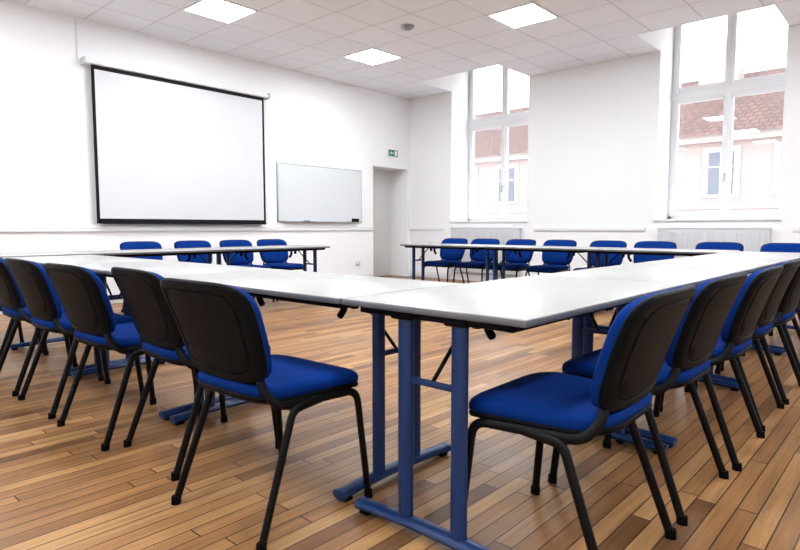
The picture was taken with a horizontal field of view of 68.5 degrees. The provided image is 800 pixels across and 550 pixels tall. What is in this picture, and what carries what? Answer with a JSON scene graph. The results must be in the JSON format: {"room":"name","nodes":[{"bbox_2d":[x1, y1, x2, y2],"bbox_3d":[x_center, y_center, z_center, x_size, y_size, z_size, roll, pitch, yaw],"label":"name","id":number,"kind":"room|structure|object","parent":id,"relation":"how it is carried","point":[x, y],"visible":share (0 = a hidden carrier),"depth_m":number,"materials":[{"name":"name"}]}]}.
{"room":"meeting room","nodes":[
{"label":"meeting room","id":0,"kind":"room"},
{"bbox_2d":[0,0,409,294],"bbox_3d":[-3.869,-1.409,7.661,0.560,3.530,11.540,4,6,42],"label":"wall","id":1,"kind":"structure","parent":0,"point":[47,162],"depth_m":7.75,"materials":[{"name":"paint"}]},
{"bbox_2d":[75,17,78,57],"bbox_3d":[-3.893,-2.862,7.081,0.020,0.480,0.022,4,6,42],"label":"trim","id":2,"kind":"structure","parent":1,"relation":"attached to","point":[76,28],"depth_m":7.08,"materials":[{"name":"white paint"}]},
{"bbox_2d":[80,56,269,223],"bbox_3d":[-2.936,-1.712,8.158,0.130,2.005,2.680,4,6,42],"label":"projection screen","id":3,"kind":"object","parent":1,"relation":"attached to","point":[169,149],"visible":1,"depth_m":7.98,"materials":[{"name":"white fabric"}]},
{"bbox_2d":[0,225,372,231],"bbox_3d":[-4.009,-0.561,7.134,0.025,0.075,10.470,4,6,42],"label":"trim","id":4,"kind":"structure","parent":1,"relation":"attached to","point":[3,228],"depth_m":8.05,"materials":[{"name":"white paint"}]},
{"bbox_2d":[0,273,372,313],"bbox_3d":[-4.012,0.338,7.208,0.018,0.120,10.470,4,6,42],"label":"baseboard","id":5,"kind":"structure","parent":1,"relation":"attached to","point":[369,274],"depth_m":7.62,"materials":[{"name":"white paint"}]},
{"bbox_2d":[276,162,361,222],"bbox_3d":[-1.314,-1.372,10.034,0.075,0.945,1.870,4,6,42],"label":"whiteboard","id":6,"kind":"object","parent":1,"relation":"attached to","point":[305,193],"visible":1,"depth_m":9.97,"materials":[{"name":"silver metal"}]},
{"bbox_2d":[373,169,390,276],"bbox_3d":[-0.485,-1.024,11.662,0.128,2.120,0.970,4,6,42],"label":"door","id":7,"kind":"structure","parent":1,"relation":"in","point":[381,178],"depth_m":11.79,"materials":[{"name":"white paint"}]},
{"bbox_2d":[387,149,397,157],"bbox_3d":[-0.139,-2.338,11.291,0.040,0.140,0.280,4,6,42],"label":"exit sign","id":8,"kind":"object","parent":1,"relation":"attached to","point":[390,152],"visible":1,"depth_m":11.27,"materials":[{"name":"green plastic"}]},
{"bbox_2d":[0,275,799,549],"bbox_3d":[0.443,0.671,4.446,11.600,0.100,12.300,4,6,42],"label":"floor","id":9,"kind":"structure","parent":0,"point":[59,490],"depth_m":2.40,"materials":[{"name":"brown wood"}]},
{"bbox_2d":[18,321,43,352],"bbox_3d":[-3.154,0.206,4.524,0.518,0.816,0.568,4,6,42],"label":"chair","id":10,"kind":"object","parent":9,"relation":"on","point":[20,331],"visible":0.03,"depth_m":4.89,"materials":[{"name":"black metal"}]},
{"bbox_2d":[0,301,72,363],"bbox_3d":[-2.707,0.238,4.124,0.518,0.816,0.568,4,6,41],"label":"chair","id":11,"kind":"object","parent":9,"relation":"on","point":[11,323],"visible":0.04,"depth_m":3.92,"materials":[{"name":"black metal"}]},
{"bbox_2d":[0,258,103,396],"bbox_3d":[-2.269,0.272,3.703,0.518,0.816,0.568,4,6,44],"label":"chair","id":12,"kind":"object","parent":9,"relation":"on","point":[14,306],"visible":0.56,"depth_m":3.47,"materials":[{"name":"black plastic"}]},
{"bbox_2d":[0,251,103,257],"bbox_3d":[-3.472,0.187,5.217,0.700,0.740,1.380,4,6,42],"label":"conference table","id":13,"kind":"object","parent":9,"relation":"on","point":[61,253],"visible":0.16,"depth_m":5.37,"materials":[{"name":"grey laminate"}]},
{"bbox_2d":[5,258,143,418],"bbox_3d":[-1.829,0.305,3.295,0.518,0.816,0.568,4,6,42],"label":"chair","id":14,"kind":"object","parent":9,"relation":"on","point":[44,306],"visible":0.77,"depth_m":3.07,"materials":[{"name":"black plastic"}]},
{"bbox_2d":[2,255,157,375],"bbox_3d":[-2.445,0.246,4.483,1.325,0.740,0.700,4,6,42],"label":"conference table","id":15,"kind":"object","parent":9,"relation":"on","point":[66,259],"visible":0.37,"depth_m":4.36,"materials":[{"name":"grey laminate"}]},
{"bbox_2d":[44,263,201,450],"bbox_3d":[-1.352,0.339,2.867,0.518,0.816,0.568,4,6,40],"label":"chair","id":16,"kind":"object","parent":9,"relation":"on","point":[83,296],"visible":0.84,"depth_m":2.65,"materials":[{"name":"black plastic"}]},
{"bbox_2d":[120,241,162,311],"bbox_3d":[-2.890,0.023,6.799,0.568,0.816,0.518,4,6,44],"label":"chair","id":17,"kind":"object","parent":9,"relation":"on","point":[131,245],"visible":0.17,"depth_m":6.91,"materials":[{"name":"blue fabric"}]},
{"bbox_2d":[81,248,234,264],"bbox_3d":[-2.542,0.104,6.247,0.700,0.740,1.380,4,6,42],"label":"conference table","id":18,"kind":"object","parent":9,"relation":"on","point":[172,251],"visible":0.3,"depth_m":6.08,"materials":[{"name":"grey laminate"}]},
{"bbox_2d":[67,260,269,419],"bbox_3d":[-1.454,0.318,3.594,1.325,0.740,0.700,4,6,42],"label":"conference table","id":19,"kind":"object","parent":9,"relation":"on","point":[161,267],"visible":0.35,"depth_m":3.48,"materials":[{"name":"grey laminate"}]},
{"bbox_2d":[174,240,211,263],"bbox_3d":[-2.454,-0.016,7.281,0.518,0.816,0.568,-5,6,-45],"label":"chair","id":20,"kind":"object","parent":9,"relation":"on","point":[187,243],"visible":0.16,"depth_m":7.37,"materials":[{"name":"blue fabric"}]},
{"bbox_2d":[111,267,277,480],"bbox_3d":[-0.900,0.363,2.568,0.568,0.816,0.518,-5,6,-45],"label":"chair","id":21,"kind":"object","parent":9,"relation":"on","point":[155,324],"visible":0.7,"depth_m":2.34,"materials":[{"name":"black plastic"}]},
{"bbox_2d":[219,240,274,301],"bbox_3d":[-2.034,-0.053,7.747,0.568,0.816,0.518,4,6,43],"label":"chair","id":22,"kind":"object","parent":9,"relation":"on","point":[238,260],"visible":0.47,"depth_m":7.81,"materials":[{"name":"blue fabric"}]},
{"bbox_2d":[160,278,372,549],"bbox_3d":[-0.473,0.405,2.052,0.518,0.816,0.568,4,6,40],"label":"chair","id":23,"kind":"object","parent":9,"relation":"on","point":[221,327],"visible":1,"depth_m":1.86,"materials":[{"name":"black plastic"}]},
{"bbox_2d":[207,245,329,271],"bbox_3d":[-1.612,0.021,7.276,0.700,0.740,1.380,4,6,42],"label":"conference table","id":24,"kind":"object","parent":9,"relation":"on","point":[245,249],"visible":0.5,"depth_m":7.13,"materials":[{"name":"grey laminate"}]},
{"bbox_2d":[257,239,302,300],"bbox_3d":[-1.651,-0.087,8.170,0.568,0.816,0.518,5,6,45],"label":"chair","id":25,"kind":"object","parent":9,"relation":"on","point":[274,260],"visible":0.75,"depth_m":8.18,"materials":[{"name":"blue fabric"}]},
{"bbox_2d":[162,269,460,501],"bbox_3d":[-0.464,0.389,2.705,1.325,0.740,0.700,4,6,42],"label":"conference table","id":26,"kind":"object","parent":9,"relation":"on","point":[305,287],"visible":0.62,"depth_m":2.34,"materials":[{"name":"grey laminate"}]},
{"bbox_2d":[425,238,467,283],"bbox_3d":[0.681,-0.142,8.843,0.518,0.816,0.568,4,6,43],"label":"chair","id":27,"kind":"object","parent":9,"relation":"on","point":[450,256],"visible":0.79,"depth_m":8.85,"materials":[{"name":"blue fabric"}]},
{"bbox_2d":[400,243,498,280],"bbox_3d":[0.745,-0.055,8.232,1.380,0.740,0.700,4,6,42],"label":"conference table","id":28,"kind":"object","parent":9,"relation":"on","point":[422,246],"visible":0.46,"depth_m":8.19,"materials":[{"name":"grey"}]},
{"bbox_2d":[453,238,499,282],"bbox_3d":[1.115,-0.116,8.522,0.518,0.816,0.568,4,6,39],"label":"chair","id":29,"kind":"object","parent":9,"relation":"on","point":[478,260],"visible":0.67,"depth_m":8.53,"materials":[{"name":"blue fabric"}]},
{"bbox_2d":[489,239,535,278],"bbox_3d":[1.542,-0.084,8.127,0.518,0.816,0.568,4,6,44],"label":"chair","id":30,"kind":"object","parent":9,"relation":"on","point":[513,262],"visible":0.74,"depth_m":8.13,"materials":[{"name":"blue fabric"}]},
{"bbox_2d":[341,275,685,549],"bbox_3d":[0.505,0.426,2.254,0.700,0.740,1.325,4,6,42],"label":"conference table","id":31,"kind":"object","parent":9,"relation":"on","point":[517,304],"visible":0.78,"depth_m":1.85,"materials":[{"name":"grey laminate"}]},
{"bbox_2d":[481,245,607,279],"bbox_3d":[1.778,0.019,7.305,1.380,0.740,0.700,4,6,42],"label":"conference table","id":32,"kind":"object","parent":9,"relation":"on","point":[567,249],"visible":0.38,"depth_m":7.13,"materials":[{"name":"grey laminate"}]},
{"bbox_2d":[525,240,576,275],"bbox_3d":[1.979,-0.051,7.716,0.518,0.816,0.568,4,6,44],"label":"chair","id":33,"kind":"object","parent":9,"relation":"on","point":[554,262],"visible":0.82,"depth_m":7.73,"materials":[{"name":"blue fabric"}]},
{"bbox_2d":[467,285,696,549],"bbox_3d":[0.537,0.427,1.771,0.568,0.816,0.518,4,6,41],"label":"chair","id":34,"kind":"object","parent":9,"relation":"on","point":[558,410],"visible":0.98,"depth_m":1.59,"materials":[{"name":"blue fabric"}]},
{"bbox_2d":[573,240,626,310],"bbox_3d":[2.456,-0.014,7.259,0.568,0.816,0.518,-5,6,-45],"label":"chair","id":35,"kind":"object","parent":9,"relation":"on","point":[618,260],"visible":0.36,"depth_m":7.31,"materials":[{"name":"blue fabric"}]},
{"bbox_2d":[548,273,747,525],"bbox_3d":[0.948,0.391,2.225,0.568,0.816,0.518,4,6,43],"label":"chair","id":36,"kind":"object","parent":9,"relation":"on","point":[688,357],"visible":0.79,"depth_m":1.99,"materials":[{"name":"black plastic"}]},
{"bbox_2d":[540,263,755,447],"bbox_3d":[1.397,0.346,3.241,0.700,0.740,1.325,4,6,42],"label":"conference table","id":37,"kind":"object","parent":9,"relation":"on","point":[695,275],"visible":0.42,"depth_m":2.96,"materials":[{"name":"grey laminate"}]},
{"bbox_2d":[633,241,676,262],"bbox_3d":[2.900,0.018,6.864,0.518,0.816,0.568,4,6,38],"label":"chair","id":38,"kind":"object","parent":9,"relation":"on","point":[642,244],"visible":0.14,"depth_m":6.99,"materials":[{"name":"blue fabric"}]},
{"bbox_2d":[585,247,739,309],"bbox_3d":[2.811,0.094,6.378,1.380,0.740,0.700,4,6,42],"label":"conference table","id":39,"kind":"object","parent":9,"relation":"on","point":[610,250],"visible":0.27,"depth_m":6.28,"materials":[{"name":"grey laminate"}]},
{"bbox_2d":[616,265,783,471],"bbox_3d":[1.365,0.356,2.658,0.568,0.816,0.518,4,6,41],"label":"chair","id":40,"kind":"object","parent":9,"relation":"on","point":[734,340],"visible":0.69,"depth_m":2.41,"materials":[{"name":"black plastic"}]},
{"bbox_2d":[641,256,794,382],"bbox_3d":[2.289,0.267,4.229,0.700,0.740,1.325,4,6,42],"label":"conference table","id":41,"kind":"object","parent":9,"relation":"on","point":[758,263],"visible":0.31,"depth_m":4.10,"materials":[{"name":"grey laminate"}]},
{"bbox_2d":[695,242,743,250],"bbox_3d":[3.430,0.052,6.438,0.518,0.816,0.568,4,6,39],"label":"chair","id":42,"kind":"object","parent":9,"relation":"on","point":[703,245],"visible":0.09,"depth_m":6.56,"materials":[{"name":"blue fabric"}]},
{"bbox_2d":[659,260,799,430],"bbox_3d":[1.744,0.320,3.107,0.568,0.816,0.518,4,6,42],"label":"chair","id":43,"kind":"object","parent":9,"relation":"on","point":[764,326],"visible":0.45,"depth_m":2.88,"materials":[{"name":"black plastic"}]},
{"bbox_2d":[694,265,799,404],"bbox_3d":[2.153,0.285,3.545,0.568,0.816,0.518,4,6,43],"label":"chair","id":44,"kind":"object","parent":9,"relation":"on","point":[786,312],"visible":0.52,"depth_m":3.31,"materials":[{"name":"black plastic"}]},
{"bbox_2d":[699,251,799,352],"bbox_3d":[3.181,0.187,5.216,0.700,0.740,1.325,4,6,42],"label":"conference table","id":45,"kind":"object","parent":9,"relation":"on","point":[786,255],"visible":0.18,"depth_m":4.99,"materials":[{"name":"grey laminate"}]},
{"bbox_2d":[720,299,799,371],"bbox_3d":[2.555,0.248,4.005,0.568,0.816,0.518,4,6,40],"label":"chair","id":46,"kind":"object","parent":9,"relation":"on","point":[794,321],"visible":0.07,"depth_m":3.77,"materials":[{"name":"black metal"}]},
{"bbox_2d":[760,243,799,252],"bbox_3d":[3.892,0.086,6.020,0.518,0.816,0.568,4,6,44],"label":"chair","id":47,"kind":"object","parent":9,"relation":"on","point":[769,247],"visible":0.17,"depth_m":6.17,"materials":[{"name":"blue fabric"}]},
{"bbox_2d":[9,0,799,98],"bbox_3d":[0.389,-2.847,3.713,11.080,0.030,11.560,4,6,42],"label":"ceiling","id":48,"kind":"structure","parent":0,"point":[311,37],"depth_m":7.48,"materials":[{"name":"tile"}]},
{"bbox_2d":[182,0,257,23],"bbox_3d":[-2.091,-3.077,6.838,0.610,0.012,0.610,4,6,42],"label":"ceiling light panel","id":49,"kind":"object","parent":48,"relation":"in","point":[225,11],"depth_m":6.84,"materials":[{"name":"white plastic"}]},
{"bbox_2d":[343,48,401,64],"bbox_3d":[-0.405,-3.228,8.705,0.610,0.012,0.610,4,6,42],"label":"ceiling light panel","id":50,"kind":"object","parent":48,"relation":"in","point":[372,56],"depth_m":8.67,"materials":[{"name":"white plastic"}]},
{"bbox_2d":[401,24,413,30],"bbox_3d":[0.097,-3.102,7.385,0.170,0.050,0.170,4,6,42],"label":"smoke detector","id":51,"kind":"object","parent":48,"relation":"attached to","point":[407,27],"visible":1,"depth_m":7.33,"materials":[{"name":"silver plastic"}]},
{"bbox_2d":[487,2,557,28],"bbox_3d":[1.468,-3.092,7.024,0.610,0.012,0.610,4,6,42],"label":"ceiling light panel","id":52,"kind":"object","parent":48,"relation":"in","point":[529,13],"depth_m":7.00,"materials":[{"name":"white plastic"}]},
{"bbox_2d":[423,30,660,89],"bbox_3d":[3.994,-3.578,7.505,9.140,0.820,0.990,4,6,42],"label":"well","id":53,"kind":"object","parent":48,"relation":"attached to","point":[654,37],"visible":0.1,"depth_m":10.37,"materials":[{"name":"paint"}]},
{"bbox_2d":[410,24,799,276],"bbox_3d":[4.284,-1.864,8.521,11.600,4.300,0.700,4,6,42],"label":"wall","id":54,"kind":"structure","parent":0,"point":[599,134],"depth_m":9.27,"materials":[{"name":"paint"}]},
{"bbox_2d":[409,270,514,280],"bbox_3d":[4.274,0.257,8.216,10.980,0.120,0.018,4,6,42],"label":"baseboard","id":55,"kind":"structure","parent":54,"relation":"attached to","point":[472,277],"depth_m":11.10,"materials":[{"name":"white paint"}]},
{"bbox_2d":[449,228,521,278],"bbox_3d":[1.500,-0.364,10.605,1.526,0.975,0.118,4,6,42],"label":"radiator","id":56,"kind":"object","parent":54,"relation":"attached to","point":[503,235],"visible":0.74,"depth_m":10.50,"materials":[{"name":"white metal"}]},
{"bbox_2d":[449,220,527,222],"bbox_3d":[1.744,-0.978,10.786,1.660,0.030,0.610,4,6,42],"label":"board","id":57,"kind":"object","parent":54,"relation":"attached to","point":[508,220],"visible":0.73,"depth_m":10.54,"materials":[{"name":"white paint"}]},
{"bbox_2d":[468,66,527,220],"bbox_3d":[1.927,-2.554,10.862,1.620,3.100,0.165,4,6,42],"label":"window","id":58,"kind":"structure","parent":54,"relation":"in","point":[506,120],"depth_m":10.94,"materials":[{"name":"white paint"}]},
{"bbox_2d":[409,227,799,231],"bbox_3d":[4.272,-0.635,8.142,10.980,0.060,0.025,4,6,42],"label":"trim","id":59,"kind":"structure","parent":54,"relation":"attached to","point":[795,229],"depth_m":9.39,"materials":[{"name":"white paint"}]},
{"bbox_2d":[657,228,771,276],"bbox_3d":[4.257,-0.165,8.130,1.466,0.975,0.118,4,6,42],"label":"radiator","id":60,"kind":"object","parent":54,"relation":"attached to","point":[752,239],"visible":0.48,"depth_m":8.00,"materials":[{"name":"white metal"}]},
{"bbox_2d":[653,218,780,220],"bbox_3d":[4.501,-0.779,8.311,1.600,0.030,0.610,4,6,42],"label":"window sill","id":61,"kind":"structure","parent":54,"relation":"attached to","point":[721,219],"depth_m":8.00,"materials":[{"name":"white paint"}]},
{"bbox_2d":[668,13,788,218],"bbox_3d":[4.684,-2.355,8.388,1.560,3.100,0.165,4,6,42],"label":"window","id":62,"kind":"structure","parent":54,"relation":"in","point":[731,88],"depth_m":8.43,"materials":[{"name":"white paint"}]},
{"label":"outside","id":63,"kind":"structure","parent":0,"visible":0},
{"bbox_3d":[14.585,5.104,24.158,90.000,0.100,35.300,4,6,42],"label":"ground","id":64,"kind":"structure","parent":63,"visible":0},
{"bbox_2d":[474,40,785,214],"bbox_3d":[16.693,-2.609,25.886,70.000,15.000,10.000,4,6,42],"label":"neighbouring building","id":65,"kind":"structure","parent":64,"relation":"on","point":[758,119],"depth_m":23.95,"materials":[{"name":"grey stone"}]}
]}

